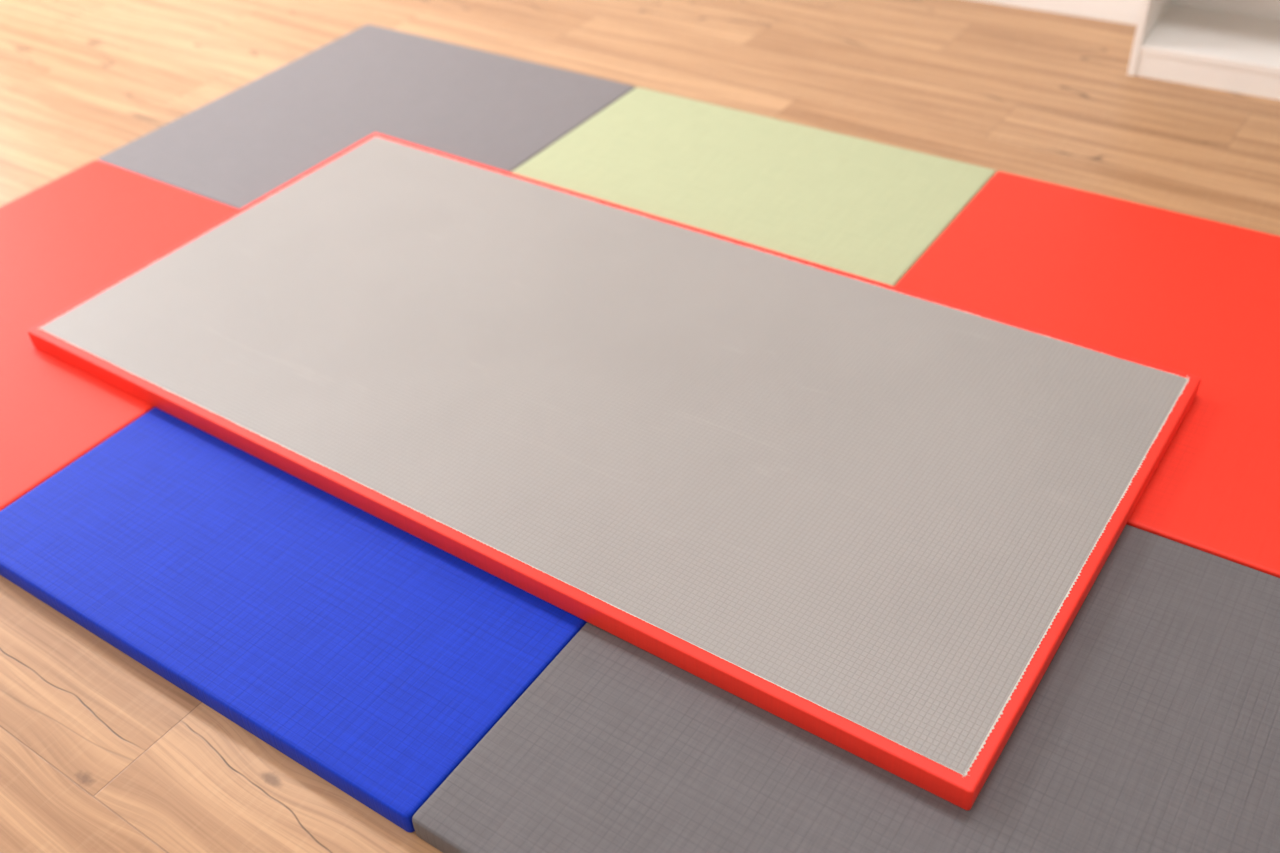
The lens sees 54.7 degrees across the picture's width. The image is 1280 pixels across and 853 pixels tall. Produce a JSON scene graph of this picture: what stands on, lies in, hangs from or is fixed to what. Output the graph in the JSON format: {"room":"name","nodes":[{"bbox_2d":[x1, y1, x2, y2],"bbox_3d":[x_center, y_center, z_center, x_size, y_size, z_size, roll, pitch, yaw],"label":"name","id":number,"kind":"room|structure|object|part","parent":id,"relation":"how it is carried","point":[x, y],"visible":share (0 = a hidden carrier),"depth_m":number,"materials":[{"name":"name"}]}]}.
{"room":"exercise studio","nodes":[
{"label":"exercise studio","id":0,"kind":"room"},
{"bbox_2d":[0,0,1279,852],"bbox_3d":[-1.315,0.228,2.178,8.440,0.100,6.452,19,45,26],"label":"floor","id":1,"kind":"structure","parent":0,"point":[100,752],"depth_m":3.25,"materials":[{"name":"brown wood"}]},
{"bbox_2d":[0,160,237,510],"bbox_3d":[-1.261,-0.235,2.629,0.978,0.040,1.009,21,45,27],"label":"mat","id":2,"kind":"object","parent":1,"relation":"on","point":[64,240],"visible":0.5,"depth_m":2.71,"materials":[{"name":"plastic"}]},
{"bbox_2d":[0,407,586,832],"bbox_3d":[-0.440,0.086,2.167,1.013,0.040,1.011,21,45,27],"label":"mat","id":3,"kind":"object","parent":1,"relation":"on","point":[367,653],"visible":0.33,"depth_m":1.91,"materials":[{"name":"plastic"}]},
{"bbox_2d":[98,24,634,209],"bbox_3d":[-0.696,-0.783,3.252,0.993,0.040,0.998,21,45,27],"label":"mat","id":4,"kind":"object","parent":1,"relation":"on","point":[237,148],"visible":0.6,"depth_m":3.27,"materials":[{"name":"plastic"}]},
{"bbox_2d":[511,87,995,285],"bbox_3d":[0.132,-0.464,2.791,1.007,0.040,1.001,21,45,27],"label":"mat","id":5,"kind":"object","parent":1,"relation":"on","point":[868,209],"visible":0.44,"depth_m":2.88,"materials":[{"name":"plastic"}]},
{"bbox_2d":[412,524,1279,852],"bbox_3d":[0.397,0.408,1.703,1.005,0.040,1.006,21,45,27],"label":"mat","id":6,"kind":"object","parent":1,"relation":"on","point":[1153,724],"visible":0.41,"depth_m":1.64,"materials":[{"name":"plastic"}]},
{"bbox_2d":[27,133,1200,809],"bbox_3d":[-0.123,-0.124,2.333,2.001,0.042,1.001,22,46,28],"label":"floor mat","id":7,"kind":"object","parent":6,"relation":"on","point":[874,517],"visible":1,"depth_m":2.14,"materials":[{"name":"plastic"}]},
{"bbox_2d":[895,171,1279,577],"bbox_3d":[0.963,-0.143,2.329,1.000,0.040,1.002,21,45,27],"label":"mat","id":8,"kind":"object","parent":1,"relation":"on","point":[1200,297],"visible":0.54,"depth_m":2.42,"materials":[{"name":"plastic"}]},
{"bbox_2d":[1127,0,1279,99],"bbox_3d":[1.671,-1.692,2.597,0.800,2.020,0.330,19,45,26],"label":"bookcase","id":9,"kind":"object","parent":1,"relation":"on","point":[1225,45],"visible":1,"depth_m":3.25,"materials":[{"name":"laminate"}]},
{"bbox_3d":[1.340,-1.809,2.767,0.019,2.020,0.330,19,45,26],"label":"panel","id":10,"kind":"part","parent":9,"relation":"part of","materials":[{"name":"white laminate"}]},
{"bbox_3d":[1.755,-1.807,2.681,0.762,1.958,0.006,19,45,26],"label":"panel","id":11,"kind":"part","parent":9,"relation":"part of","materials":[{"name":"white laminate"}]},
{"bbox_3d":[0.279,-2.626,3.318,8.440,2.700,0.120,19,45,26],"label":"wall","id":12,"kind":"structure","parent":0,"visible":0},
{"bbox_2d":[975,0,1141,24],"bbox_3d":[0.314,-1.576,4.104,8.200,0.080,0.012,19,45,26],"label":"baseboard","id":13,"kind":"structure","parent":12,"relation":"attached to","point":[1120,11],"depth_m":3.60,"materials":[{"name":"white paint"}]}
]}

